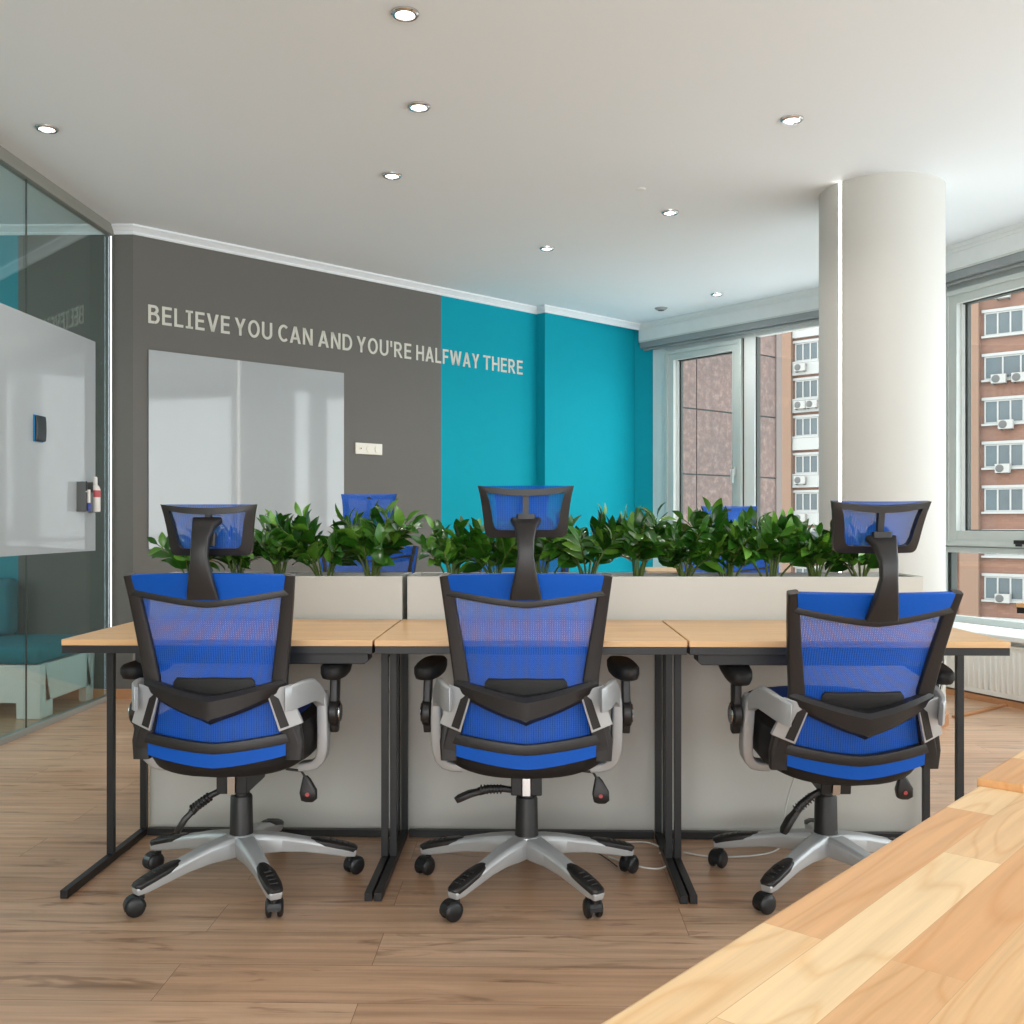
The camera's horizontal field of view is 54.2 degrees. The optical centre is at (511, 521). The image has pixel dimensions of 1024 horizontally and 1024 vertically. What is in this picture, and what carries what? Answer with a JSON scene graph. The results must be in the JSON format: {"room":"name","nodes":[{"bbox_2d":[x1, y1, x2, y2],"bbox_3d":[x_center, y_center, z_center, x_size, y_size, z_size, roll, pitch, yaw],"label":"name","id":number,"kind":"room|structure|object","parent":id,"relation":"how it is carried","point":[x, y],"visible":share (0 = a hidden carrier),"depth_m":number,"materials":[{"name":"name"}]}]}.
{"room":"open-plan office","nodes":[
{"label":"open-plan office","id":0,"kind":"room"},
{"bbox_2d":[0,235,132,688],"bbox_3d":[-3.899,-0.370,6.270,3.120,2.920,0.120,0,0,1],"label":"wall","id":1,"kind":"structure","parent":0,"point":[67,275],"depth_m":6.18,"materials":[{"name":"grey paint"}]},
{"bbox_2d":[0,224,103,234],"bbox_3d":[-3.981,-1.802,6.189,2.960,0.055,0.045,0,0,1],"label":"trim","id":2,"kind":"structure","parent":1,"relation":"attached to","point":[5,229],"depth_m":6.16,"materials":[{"name":"paint"}]},
{"bbox_2d":[53,689,106,698],"bbox_3d":[-3.980,1.060,6.205,2.960,0.060,0.014,0,0,1],"label":"baseboard","id":3,"kind":"structure","parent":1,"relation":"attached to","point":[97,693],"depth_m":6.17,"materials":[{"name":"brown wood"}]},
{"bbox_2d":[116,689,131,698],"bbox_3d":[-2.406,1.060,6.169,0.130,0.060,0.014,0,0,1],"label":"baseboard","id":4,"kind":"structure","parent":1,"relation":"attached to","point":[120,693],"depth_m":6.16,"materials":[{"name":"brown wood"}]},
{"bbox_2d":[133,235,535,680],"bbox_3d":[-1.104,-0.370,7.407,3.490,2.920,0.120,0,0,-43],"label":"wall","id":5,"kind":"structure","parent":0,"point":[392,402],"depth_m":7.43,"materials":[{"name":"paint"}]},
{"bbox_2d":[148,350,343,548],"bbox_3d":[-1.740,-0.453,6.724,1.438,1.245,0.007,0,0,-43],"label":"whiteboard","id":6,"kind":"object","parent":5,"relation":"attached to","point":[221,431],"visible":0.75,"depth_m":6.68,"materials":[{"name":"glass"}]},
{"bbox_2d":[148,304,522,374],"bbox_3d":[-1.090,-1.300,7.336,3.223,0.118,0.003,0,0,-43],"label":"wall lettering","id":7,"kind":"object","parent":5,"relation":"attached to","point":[212,327],"depth_m":7.11},
{"bbox_2d":[355,443,381,454],"bbox_3d":[-1.060,-0.537,7.354,0.230,0.082,0.019,0,0,-43],"label":"power socket","id":8,"kind":"object","parent":5,"relation":"attached to","point":[360,448],"visible":1,"depth_m":7.35,"materials":[{"name":"white plastic"}]},
{"bbox_2d":[366,445,372,451],"bbox_3d":[-1.049,-0.538,7.355,0.052,0.052,0.005,0,0,-43],"label":"outlet","id":9,"kind":"object","parent":8,"relation":"attached to","point":[369,448],"depth_m":7.35,"materials":[{"name":"plastic"}]},
{"bbox_2d":[375,446,380,452],"bbox_3d":[-0.994,-0.538,7.407,0.052,0.052,0.005,0,0,-43],"label":"outlet","id":10,"kind":"object","parent":8,"relation":"attached to","point":[377,448],"depth_m":7.40,"materials":[{"name":"plastic"}]},
{"bbox_2d":[111,223,640,329],"bbox_3d":[-0.648,-1.802,7.693,4.814,0.055,0.149,0,0,-41],"label":"trim","id":11,"kind":"structure","parent":5,"relation":"attached to","point":[125,228],"depth_m":7.22,"materials":[{"name":"paint"}]},
{"bbox_2d":[0,0,1023,322],"bbox_3d":[-0.427,-1.905,3.211,10.200,0.150,13.000,0,0,1],"label":"ceiling","id":12,"kind":"structure","parent":0,"point":[275,126],"depth_m":4.63,"materials":[{"name":"paint"}]},
{"bbox_2d":[35,124,58,133],"bbox_3d":[-2.160,-1.825,4.644,0.102,0.011,0.102,0,0,1],"label":"recessed light","id":13,"kind":"object","parent":12,"relation":"in","point":[44,128],"visible":1,"depth_m":4.63,"materials":[{"name":"silver metal"}]},
{"bbox_2d":[382,172,401,179],"bbox_3d":[-0.632,-1.825,5.274,0.102,0.011,0.102,0,0,1],"label":"recessed light","id":14,"kind":"object","parent":12,"relation":"in","point":[387,175],"visible":1,"depth_m":5.26,"materials":[{"name":"silver metal"}]},
{"bbox_2d":[391,6,418,21],"bbox_3d":[-0.385,-1.825,3.596,0.102,0.011,0.102,0,0,1],"label":"recessed light","id":15,"kind":"object","parent":12,"relation":"in","point":[400,13],"visible":1,"depth_m":3.59,"materials":[{"name":"silver metal"}]},
{"bbox_2d":[407,101,430,112],"bbox_3d":[-0.409,-1.825,4.399,0.102,0.011,0.102,0,0,1],"label":"recessed light","id":16,"kind":"object","parent":12,"relation":"in","point":[416,106],"visible":1,"depth_m":4.39,"materials":[{"name":"silver metal"}]},
{"bbox_2d":[539,246,554,250],"bbox_3d":[0.234,-1.825,6.678,0.102,0.011,0.102,0,0,1],"label":"recessed light","id":17,"kind":"object","parent":12,"relation":"in","point":[543,248],"visible":1,"depth_m":6.67,"materials":[{"name":"silver metal"}]},
{"bbox_2d":[655,307,666,310],"bbox_3d":[1.274,-1.819,8.551,0.110,0.022,0.110,0,0,1],"label":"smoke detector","id":18,"kind":"object","parent":12,"relation":"in","point":[656,308],"visible":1,"depth_m":8.52,"materials":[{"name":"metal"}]},
{"bbox_2d":[661,209,678,215],"bbox_3d":[0.933,-1.825,5.903,0.102,0.011,0.102,0,0,1],"label":"recessed light","id":19,"kind":"object","parent":12,"relation":"in","point":[670,212],"visible":1,"depth_m":5.89,"materials":[{"name":"silver metal"}]},
{"bbox_2d":[711,293,722,296],"bbox_3d":[1.645,-1.825,8.027,0.102,0.011,0.102,0,0,1],"label":"recessed light","id":20,"kind":"object","parent":12,"relation":"in","point":[712,294],"visible":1,"depth_m":8.02,"materials":[{"name":"silver metal"}]},
{"bbox_2d":[780,114,803,124],"bbox_3d":[1.271,-1.825,4.541,0.102,0.011,0.102,0,0,1],"label":"recessed light","id":21,"kind":"object","parent":12,"relation":"in","point":[794,119],"visible":1,"depth_m":4.53,"materials":[{"name":"silver metal"}]},
{"bbox_2d":[946,231,1023,270],"bbox_3d":[3.244,-1.752,6.227,0.300,0.155,3.400,0,0,-22],"label":"trim","id":22,"kind":"structure","parent":12,"relation":"attached to","point":[1013,242],"depth_m":6.38,"materials":[{"name":"paint"}]},
{"bbox_2d":[946,222,1023,254],"bbox_3d":[3.096,-1.805,6.167,0.020,0.050,3.400,0,0,-22],"label":"crown molding","id":23,"kind":"structure","parent":22,"relation":"attached to","point":[1019,227],"depth_m":6.36,"materials":[{"name":"paint"}]},
{"bbox_2d":[0,694,1023,1023],"bbox_3d":[-0.427,1.150,3.211,10.200,0.120,13.000,0,0,1],"label":"floor","id":24,"kind":"structure","parent":0,"point":[204,948],"depth_m":2.72,"materials":[{"name":"laminate"}]},
{"bbox_2d":[0,578,94,719],"bbox_3d":[-3.785,0.715,5.867,2.406,0.750,0.660,0,0,1],"label":"sofa","id":25,"kind":"object","parent":24,"relation":"on","point":[52,673],"visible":0.8,"depth_m":5.64,"materials":[{"name":"teal fabric"}]},
{"bbox_2d":[0,578,16,634],"bbox_3d":[-4.007,0.514,6.122,1.950,0.349,0.120,0,0,1],"label":"cushion","id":26,"kind":"object","parent":25,"relation":"on","point":[8,586],"depth_m":6.05,"materials":[{"name":"teal fabric"}]},
{"bbox_2d":[0,634,76,663],"bbox_3d":[-3.794,0.740,5.874,2.388,0.100,0.648,0,0,1],"label":"cushion","id":27,"kind":"object","parent":25,"relation":"on","point":[41,648],"depth_m":5.67,"materials":[{"name":"teal fabric"}]},
{"bbox_2d":[0,146,113,745],"bbox_3d":[-2.586,-0.370,1.519,0.050,2.920,9.320,0,0,1],"label":"glass wall","id":28,"kind":"structure","parent":24,"relation":"on","point":[9,161],"depth_m":5.82,"materials":[{"name":"glass"}]},
{"bbox_2d":[0,303,94,556],"bbox_3d":[-2.511,-0.450,4.403,0.006,1.240,3.070,0,0,1],"label":"whiteboard","id":29,"kind":"object","parent":28,"relation":"attached to","point":[47,370],"visible":1,"depth_m":5.32,"materials":[{"name":"glass"}]},
{"bbox_2d":[33,414,46,442],"bbox_3d":[-2.475,-0.490,5.247,0.027,0.140,0.100,0,0,1],"label":"eraser","id":30,"kind":"object","parent":29,"relation":"attached to","point":[39,422],"visible":1,"depth_m":5.22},
{"bbox_2d":[77,482,93,511],"bbox_3d":[-2.451,-0.145,5.742,0.053,0.170,0.100,0,0,1],"label":"holder","id":31,"kind":"object","parent":29,"relation":"attached to","point":[81,486],"visible":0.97,"depth_m":5.69,"materials":[{"name":"metal"}]},
{"bbox_2d":[87,490,90,510],"bbox_3d":[-2.419,-0.125,5.716,0.020,0.120,0.020,0,0,1],"label":"marker pen","id":32,"kind":"object","parent":31,"relation":"attached to","point":[88,491],"visible":1,"depth_m":5.71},
{"bbox_2d":[93,477,100,511],"bbox_3d":[-2.440,-0.161,5.857,0.059,0.209,0.060,0,0,1],"label":"spray bottle","id":33,"kind":"object","parent":29,"relation":"attached to","point":[96,489],"visible":0.83,"depth_m":5.84,"materials":[{"name":"plastic"}]},
{"bbox_2d":[60,619,400,900],"bbox_3d":[-0.847,0.715,3.192,0.905,0.749,0.625,0,0,1],"label":"desk","id":34,"kind":"object","parent":24,"relation":"on","point":[314,641],"visible":0.59,"depth_m":3.19,"materials":[{"name":"laminate"}]},
{"bbox_2d":[135,653,371,663],"bbox_3d":[-0.760,0.397,2.957,0.685,0.034,0.075,0,0,1],"label":"cable tray","id":35,"kind":"object","parent":34,"relation":"on","point":[294,658],"depth_m":2.91,"materials":[{"name":"black metal"}]},
{"bbox_2d":[120,504,364,917],"bbox_3d":[-0.810,0.519,2.993,0.689,1.134,0.733,0,0,1],"label":"office chair","id":36,"kind":"object","parent":24,"relation":"on","point":[213,696],"visible":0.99,"depth_m":2.76,"materials":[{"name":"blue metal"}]},
{"bbox_2d":[298,703,310,713],"bbox_3d":[-0.817,0.570,3.019,0.392,0.017,0.450,0,0,1],"label":"seat cushion","id":37,"kind":"object","parent":36,"relation":"on","point":[306,709],"depth_m":3.01,"materials":[{"name":"blue fabric"}]},
{"bbox_2d":[150,572,411,831],"bbox_3d":[-0.831,0.639,3.672,0.899,0.900,0.290,0,0,1],"label":"divider","id":38,"kind":"object","parent":24,"relation":"on","point":[348,782],"visible":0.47,"depth_m":3.52,"materials":[{"name":"laminate"}]},
{"bbox_2d":[147,532,224,572],"bbox_3d":[-1.181,0.115,3.674,0.316,0.238,0.278,0,0,-16],"label":"plant","id":39,"kind":"object","parent":38,"relation":"on","point":[180,562],"visible":0.2,"depth_m":3.69,"materials":[{"name":"green plant"}]},
{"bbox_2d":[211,527,263,572],"bbox_3d":[-1.012,0.117,3.671,0.212,0.234,0.374,0,0,-42],"label":"plant","id":40,"kind":"object","parent":38,"relation":"on","point":[233,562],"visible":0.27,"depth_m":3.67,"materials":[{"name":"green plant"}]},
{"bbox_2d":[253,509,298,573],"bbox_3d":[-0.885,0.093,3.666,0.205,0.282,0.397,0,0,8],"label":"plant","id":41,"kind":"object","parent":38,"relation":"on","point":[273,554],"visible":0.46,"depth_m":3.61,"materials":[{"name":"green plant"}]},
{"bbox_2d":[259,501,370,575],"bbox_3d":[-0.697,0.080,3.640,0.311,0.308,0.500,0,0,42],"label":"plant","id":42,"kind":"object","parent":38,"relation":"on","point":[304,546],"visible":0.75,"depth_m":3.60,"materials":[{"name":"green plant"}]},
{"bbox_2d":[331,498,427,575],"bbox_3d":[-0.510,0.073,3.667,0.292,0.322,0.515,0,0,-45],"label":"plant","id":43,"kind":"object","parent":38,"relation":"on","point":[381,540],"visible":0.94,"depth_m":3.62,"materials":[{"name":"green plant"}]},
{"bbox_2d":[319,494,419,573],"bbox_3d":[-0.684,0.479,4.324,0.669,1.214,0.711,0,0,5],"label":"office chair","id":44,"kind":"object","parent":24,"relation":"on","point":[360,502],"visible":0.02,"depth_m":4.57,"materials":[{"name":"blue fabric"}]},
{"bbox_2d":[473,558,568,571],"bbox_3d":[0.017,0.473,4.335,0.679,1.232,0.672,0,0,32],"label":"office chair","id":45,"kind":"object","parent":24,"relation":"on","point":[553,564],"visible":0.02,"depth_m":4.56,"materials":[{"name":"blue fabric"}]},
{"bbox_2d":[414,486,638,921],"bbox_3d":[0.044,0.494,2.977,0.687,1.184,0.733,0,0,1],"label":"office chair","id":46,"kind":"object","parent":24,"relation":"on","point":[526,704],"visible":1,"depth_m":2.74,"materials":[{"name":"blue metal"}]},
{"bbox_2d":[374,619,687,903],"bbox_3d":[0.059,0.715,3.172,0.897,0.749,0.625,0,0,1],"label":"desk","id":47,"kind":"object","parent":24,"relation":"on","point":[408,636],"visible":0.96,"depth_m":3.18,"materials":[{"name":"laminate"}]},
{"bbox_2d":[608,844,672,869],"bbox_3d":[0.442,0.965,3.211,0.221,0.251,0.155,0,0,-21],"label":"cable","id":48,"kind":"object","parent":24,"relation":"on","point":[663,867],"visible":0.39,"depth_m":3.15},
{"bbox_2d":[625,841,660,853],"bbox_3d":[0.362,1.086,3.387,0.325,0.006,0.092,0,0,25],"label":"cable","id":49,"kind":"object","parent":24,"relation":"on","point":[625,841],"visible":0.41,"depth_m":3.39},
{"bbox_2d":[644,567,676,571],"bbox_3d":[1.274,0.715,7.219,0.620,0.749,0.620,0,0,5],"label":"desk","id":50,"kind":"object","parent":24,"relation":"on","point":[647,569],"visible":0.04,"depth_m":7.16,"materials":[{"name":"laminate"}]},
{"bbox_2d":[407,572,923,832],"bbox_3d":[0.535,0.639,3.641,1.803,0.900,0.290,0,0,1],"label":"divider","id":51,"kind":"object","parent":24,"relation":"on","point":[720,791],"visible":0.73,"depth_m":3.50,"materials":[{"name":"laminate"}]},
{"bbox_2d":[410,515,484,573],"bbox_3d":[-0.248,0.104,3.672,0.188,0.259,0.365,0,0,43],"label":"plant","id":52,"kind":"object","parent":51,"relation":"on","point":[439,546],"visible":0.78,"depth_m":3.63,"materials":[{"name":"green plant"}]},
{"bbox_2d":[442,517,516,572],"bbox_3d":[-0.058,0.108,3.659,0.335,0.252,0.295,0,0,32],"label":"plant","id":53,"kind":"object","parent":51,"relation":"on","point":[480,549],"visible":0.77,"depth_m":3.62,"materials":[{"name":"green plant"}]},
{"bbox_2d":[486,526,604,572],"bbox_3d":[0.114,0.095,3.641,0.445,0.278,0.252,0,0,-26],"label":"plant","id":54,"kind":"object","parent":51,"relation":"on","point":[539,543],"visible":0.31,"depth_m":3.63,"materials":[{"name":"green plant"}]},
{"bbox_2d":[539,504,624,573],"bbox_3d":[0.279,0.080,3.672,0.311,0.308,0.500,0,0,34],"label":"plant","id":55,"kind":"object","parent":51,"relation":"on","point":[573,549],"visible":0.88,"depth_m":3.60,"materials":[{"name":"green plant"}]},
{"bbox_2d":[614,502,677,575],"bbox_3d":[0.491,0.082,3.656,0.222,0.304,0.429,0,0,-7],"label":"plant","id":56,"kind":"object","parent":51,"relation":"in","point":[641,531],"visible":0.91,"depth_m":3.56,"materials":[{"name":"green plant"}]},
{"bbox_2d":[654,514,734,575],"bbox_3d":[0.622,0.101,3.629,0.311,0.266,0.353,0,0,-44],"label":"plant","id":57,"kind":"object","parent":51,"relation":"on","point":[707,542],"visible":0.89,"depth_m":3.58,"materials":[{"name":"green plant"}]},
{"bbox_2d":[672,497,795,575],"bbox_3d":[0.757,0.069,3.650,0.333,0.330,0.536,0,0,-35],"label":"plant","id":58,"kind":"object","parent":51,"relation":"on","point":[738,537],"visible":0.69,"depth_m":3.57,"materials":[{"name":"green plant"}]},
{"bbox_2d":[705,506,834,576],"bbox_3d":[0.941,0.088,3.637,0.468,0.292,0.265,0,0,-23],"label":"plant","id":59,"kind":"object","parent":51,"relation":"on","point":[777,549],"visible":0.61,"depth_m":3.60,"materials":[{"name":"green plant"}]},
{"bbox_2d":[782,515,857,576],"bbox_3d":[1.115,0.104,3.593,0.365,0.259,0.189,0,0,-6],"label":"plant","id":60,"kind":"object","parent":51,"relation":"on","point":[819,554],"visible":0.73,"depth_m":3.58,"materials":[{"name":"green plant"}]},
{"bbox_2d":[813,529,878,576],"bbox_3d":[1.268,0.108,3.627,0.295,0.252,0.335,0,0,-6],"label":"plant","id":61,"kind":"object","parent":51,"relation":"on","point":[870,559],"visible":0.29,"depth_m":3.62,"materials":[{"name":"green plant"}]},
{"bbox_2d":[680,506,778,572],"bbox_3d":[1.032,0.506,4.368,0.673,1.159,0.706,0,0,-5],"label":"office chair","id":62,"kind":"object","parent":24,"relation":"on","point":[733,511],"visible":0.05,"depth_m":4.63,"materials":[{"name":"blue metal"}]},
{"bbox_2d":[683,778,794,857],"bbox_3d":[0.823,0.740,3.327,0.516,0.701,0.112,0,0,-20],"label":"cable","id":63,"kind":"object","parent":24,"relation":"on","point":[775,850],"visible":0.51,"depth_m":3.28,"materials":[{"name":"plastic"}]},
{"bbox_2d":[602,786,1023,1023],"bbox_3d":[0.466,0.715,0.612,0.700,0.749,1.200,0,0,42],"label":"table","id":64,"kind":"object","parent":24,"relation":"on","point":[927,927],"visible":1,"depth_m":0.80,"materials":[{"name":"brown wood"}]},
{"bbox_2d":[708,500,962,914],"bbox_3d":[0.968,0.517,2.955,0.695,1.146,0.823,0,0,-2],"label":"office chair","id":65,"kind":"object","parent":24,"relation":"on","point":[863,702],"visible":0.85,"depth_m":2.72,"materials":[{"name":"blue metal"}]},
{"bbox_2d":[769,686,787,697],"bbox_3d":[0.950,0.563,3.002,0.392,0.017,0.450,0,8,-2],"label":"seat cushion","id":66,"kind":"object","parent":65,"relation":"on","point":[782,691],"depth_m":3.15,"materials":[{"name":"blue fabric"}]},
{"bbox_2d":[662,620,1010,903],"bbox_3d":[0.968,0.715,3.151,0.908,0.749,0.625,0,0,1],"label":"desk","id":67,"kind":"object","parent":24,"relation":"on","point":[711,642],"visible":0.37,"depth_m":3.14,"materials":[{"name":"laminate"}]},
{"bbox_2d":[694,655,786,664],"bbox_3d":[0.875,0.397,2.920,0.675,0.034,0.075,0,0,1],"label":"cable tray","id":68,"kind":"object","parent":67,"relation":"on","point":[702,659],"depth_m":2.89,"materials":[{"name":"black metal"}]},
{"bbox_2d":[819,172,948,727],"bbox_3d":[2.050,-0.370,5.555,0.692,2.920,0.692,0,0,1],"label":"column","id":69,"kind":"structure","parent":24,"relation":"on","point":[882,236],"depth_m":5.27,"materials":[{"name":"paint"}]},
{"bbox_2d":[952,703,1006,717],"bbox_3d":[2.691,1.082,5.742,0.597,0.014,0.030,0,0,-38],"label":"batten","id":70,"kind":"object","parent":24,"relation":"on","point":[997,706],"visible":0.8,"depth_m":5.74,"materials":[{"name":"brown wood"}]},
{"bbox_2d":[977,750,1023,792],"bbox_3d":[1.263,0.711,1.516,0.700,0.757,1.200,0,0,42],"label":"table","id":71,"kind":"object","parent":24,"relation":"on","point":[1009,775],"visible":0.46,"depth_m":1.30,"materials":[{"name":"brown wood"}]},
{"bbox_2d":[1016,602,1023,612],"bbox_3d":[2.631,0.715,4.034,0.600,0.749,0.900,0,0,-39],"label":"side table","id":72,"kind":"object","parent":24,"relation":"on","point":[1020,606],"visible":1,"depth_m":4.18,"materials":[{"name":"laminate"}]},
{"bbox_2d":[536,313,652,571],"bbox_3d":[0.794,-0.370,9.147,1.709,2.920,0.449,0,0,-37],"label":"wall","id":73,"kind":"structure","parent":0,"point":[594,380],"depth_m":8.91,"materials":[{"name":"teal paint"}]},
{"bbox_2d":[639,295,818,340],"bbox_3d":[1.934,-1.752,8.603,0.300,0.155,1.995,0,0,-40],"label":"trim","id":74,"kind":"structure","parent":73,"relation":"attached to","point":[811,302],"depth_m":8.46,"materials":[{"name":"paint"}]},
{"bbox_2d":[639,287,818,329],"bbox_3d":[1.812,-1.805,8.499,0.020,0.050,1.995,0,0,-40],"label":"crown molding","id":75,"kind":"structure","parent":73,"relation":"attached to","point":[815,291],"depth_m":8.43,"materials":[{"name":"paint"}]},
{"bbox_2d":[970,623,1023,645],"bbox_3d":[3.128,0.890,6.180,0.450,0.400,3.400,0,0,-22],"label":"wall","id":76,"kind":"structure","parent":0,"point":[1012,643],"depth_m":5.93,"materials":[{"name":"white paint"}]},
{"bbox_2d":[946,265,1023,628],"bbox_3d":[3.161,-0.470,6.307,0.136,2.286,1.250,0,0,-22],"label":"window","id":77,"kind":"structure","parent":76,"relation":"in","point":[960,538],"depth_m":6.70,"materials":[{"name":"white plastic"}]},
{"bbox_2d":[946,687,1023,709],"bbox_3d":[2.889,1.073,6.083,0.066,0.035,3.400,0,0,-22],"label":"baseboard","id":78,"kind":"structure","parent":76,"relation":"attached to","point":[950,691],"depth_m":6.04,"materials":[{"name":"brown wood"}]},
{"bbox_2d":[946,645,1023,701],"bbox_3d":[2.990,0.887,5.827,0.068,0.315,1.850,0,0,-22],"label":"radiator","id":79,"kind":"object","parent":76,"relation":"attached to","point":[998,676],"visible":0.4,"depth_m":5.98,"materials":[{"name":"metal"}]},
{"bbox_2d":[1010,645,1023,649],"bbox_3d":[2.990,0.738,5.827,0.068,0.015,1.850,0,0,-22],"label":"grille","id":80,"kind":"object","parent":79,"relation":"attached to","point":[1013,647],"depth_m":5.86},
{"bbox_2d":[953,622,1023,643],"bbox_3d":[3.003,0.685,6.129,0.400,0.030,3.400,0,0,-22],"label":"windowsill","id":81,"kind":"structure","parent":76,"relation":"attached to","point":[1007,634],"depth_m":6.12,"materials":[{"name":"plastic"}]},
{"bbox_3d":[1.953,-1.660,8.619,1.439,0.100,1.590,0,0,1],"label":"wall","id":82,"kind":"structure","parent":0,"visible":0},
{"bbox_2d":[639,308,818,350],"bbox_3d":[1.863,-1.631,8.543,0.106,0.088,1.995,0,0,-40],"label":"trim","id":83,"kind":"structure","parent":82,"relation":"attached to","point":[807,316],"depth_m":8.47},
{"bbox_3d":[3.267,-1.660,6.236,1.486,0.100,3.181,0,0,1],"label":"wall","id":84,"kind":"structure","parent":0,"visible":0},
{"bbox_2d":[946,248,1023,286],"bbox_3d":[3.158,-1.631,6.192,0.106,0.088,3.400,0,0,-22],"label":"trim","id":85,"kind":"structure","parent":84,"relation":"attached to","point":[1014,259],"depth_m":6.40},
{"bbox_3d":[1.839,0.890,8.522,1.663,0.400,1.789,0,0,1],"label":"wall","id":86,"kind":"structure","parent":0,"visible":0},
{"bbox_2d":[653,334,743,566],"bbox_3d":[1.611,-0.470,8.913,0.135,2.286,1.105,0,0,-40],"label":"window","id":87,"kind":"structure","parent":86,"relation":"in","point":[668,361],"depth_m":9.07,"materials":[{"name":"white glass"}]},
{"bbox_2d":[744,321,818,529],"bbox_3d":[2.259,-0.470,8.204,0.068,2.286,0.815,0,0,-40],"label":"window","id":88,"kind":"structure","parent":86,"relation":"in","point":[752,341],"depth_m":8.43,"materials":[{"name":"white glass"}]},
{"label":"outside","id":89,"kind":"structure","parent":0,"visible":0},
{"bbox_3d":[42.281,17.340,100.067,200.000,0.500,178.000,0,0,1],"label":"pavement","id":90,"kind":"object","parent":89,"visible":0},
{"bbox_2d":[683,334,781,572],"bbox_3d":[-1.857,0.090,16.076,12.226,34.000,6.020,0,0,-40],"label":"stone building","id":91,"kind":"structure","parent":90,"relation":"on","point":[707,382],"depth_m":16.62,"materials":[{"name":"stone"}]},
{"bbox_2d":[782,327,958,621],"bbox_3d":[27.523,-8.910,82.924,22.600,52.000,9.500,0,0,42],"label":"apartment building","id":92,"kind":"structure","parent":90,"relation":"on","point":[800,427],"depth_m":80.77,"materials":[{"name":"brick"}]},
{"bbox_2d":[794,363,806,372],"bbox_3d":[23.290,-12.414,80.573,0.950,0.680,0.655,0,0,42],"label":"air conditioner","id":93,"kind":"object","parent":92,"relation":"attached to","point":[799,367],"visible":1,"depth_m":80.28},
{"bbox_2d":[794,364,799,370],"bbox_3d":[22.958,-12.444,80.448,0.540,0.540,0.025,0,0,42],"label":"fan grille","id":94,"kind":"object","parent":93,"relation":"attached to","point":[796,366],"depth_m":80.46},
{"bbox_2d":[794,476,806,484],"bbox_3d":[23.290,-3.332,80.573,0.950,0.680,0.655,0,0,42],"label":"air conditioner","id":95,"kind":"object","parent":92,"relation":"attached to","point":[797,479],"visible":1,"depth_m":80.28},
{"bbox_2d":[794,477,799,483],"bbox_3d":[22.958,-3.362,80.448,0.540,0.540,0.025,0,0,42],"label":"fan grille","id":96,"kind":"object","parent":95,"relation":"attached to","point":[796,479],"depth_m":80.46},
{"bbox_2d":[794,401,806,409],"bbox_3d":[23.290,-9.387,80.573,0.950,0.680,0.655,0,0,42],"label":"air conditioner","id":97,"kind":"object","parent":92,"relation":"attached to","point":[797,404],"visible":1,"depth_m":80.31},
{"bbox_2d":[794,514,806,521],"bbox_3d":[23.290,-0.305,80.573,0.950,0.680,0.655,0,0,42],"label":"air conditioner","id":98,"kind":"object","parent":92,"relation":"attached to","point":[802,517],"visible":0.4,"depth_m":80.22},
{"bbox_2d":[806,400,818,408],"bbox_3d":[24.029,-9.387,79.900,0.950,0.680,0.655,0,0,42],"label":"air conditioner","id":99,"kind":"object","parent":92,"relation":"attached to","point":[809,403],"visible":0.99,"depth_m":79.59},
{"bbox_2d":[959,291,1023,629],"bbox_3d":[41.955,-5.910,62.462,26.100,46.000,1.700,0,0,40],"label":"apartment building","id":100,"kind":"structure","parent":90,"relation":"on","point":[997,327],"depth_m":69.12,"materials":[{"name":"brick"}]},
{"bbox_2d":[991,373,1006,384],"bbox_3d":[33.459,-9.790,68.669,0.950,0.680,0.655,0,0,40],"label":"air conditioner","id":101,"kind":"object","parent":100,"relation":"attached to","point":[995,378],"visible":1,"depth_m":68.39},
{"bbox_2d":[991,375,999,382],"bbox_3d":[33.133,-9.820,68.531,0.540,0.540,0.025,0,0,40],"label":"fan grille","id":102,"kind":"object","parent":101,"relation":"attached to","point":[994,378],"depth_m":68.51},
{"bbox_2d":[995,464,1010,473],"bbox_3d":[33.651,-3.640,68.509,0.950,0.680,0.655,0,0,40],"label":"air conditioner","id":103,"kind":"object","parent":100,"relation":"attached to","point":[999,468],"visible":1,"depth_m":68.23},
{"bbox_2d":[995,464,1003,471],"bbox_3d":[33.325,-3.670,68.371,0.540,0.540,0.025,0,0,40],"label":"fan grille","id":104,"kind":"object","parent":103,"relation":"attached to","point":[998,467],"depth_m":68.36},
{"bbox_2d":[995,593,1010,603],"bbox_3d":[33.651,5.260,68.509,0.950,0.680,0.655,0,0,40],"label":"air conditioner","id":105,"kind":"object","parent":100,"relation":"attached to","point":[999,598],"visible":1,"depth_m":68.23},
{"bbox_2d":[995,595,1003,601],"bbox_3d":[33.325,5.230,68.371,0.540,0.540,0.025,0,0,40],"label":"fan grille","id":106,"kind":"object","parent":105,"relation":"attached to","point":[998,598],"depth_m":68.36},
{"bbox_2d":[995,295,1010,300],"bbox_3d":[33.651,-15.590,68.509,0.950,0.680,0.655,0,0,40],"label":"air conditioner","id":107,"kind":"object","parent":100,"relation":"attached to","point":[1007,296],"visible":0.22,"depth_m":68.23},
{"bbox_2d":[998,419,1013,429],"bbox_3d":[33.804,-6.640,68.381,0.950,0.680,0.655,0,0,40],"label":"air conditioner","id":108,"kind":"object","parent":100,"relation":"attached to","point":[1009,423],"visible":1,"depth_m":68.10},
{"bbox_2d":[998,420,1006,427],"bbox_3d":[33.478,-6.670,68.243,0.540,0.540,0.025,0,0,40],"label":"fan grille","id":109,"kind":"object","parent":108,"relation":"attached to","point":[1001,423],"depth_m":68.23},
{"bbox_2d":[1011,372,1023,383],"bbox_3d":[34.456,-9.790,67.836,0.950,0.680,0.655,0,0,40],"label":"air conditioner","id":110,"kind":"object","parent":100,"relation":"attached to","point":[1017,376],"visible":1,"depth_m":67.66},
{"bbox_2d":[1012,373,1020,380],"bbox_3d":[34.130,-9.820,67.698,0.540,0.540,0.025,0,0,40],"label":"fan grille","id":111,"kind":"object","parent":110,"relation":"attached to","point":[1015,376],"depth_m":67.66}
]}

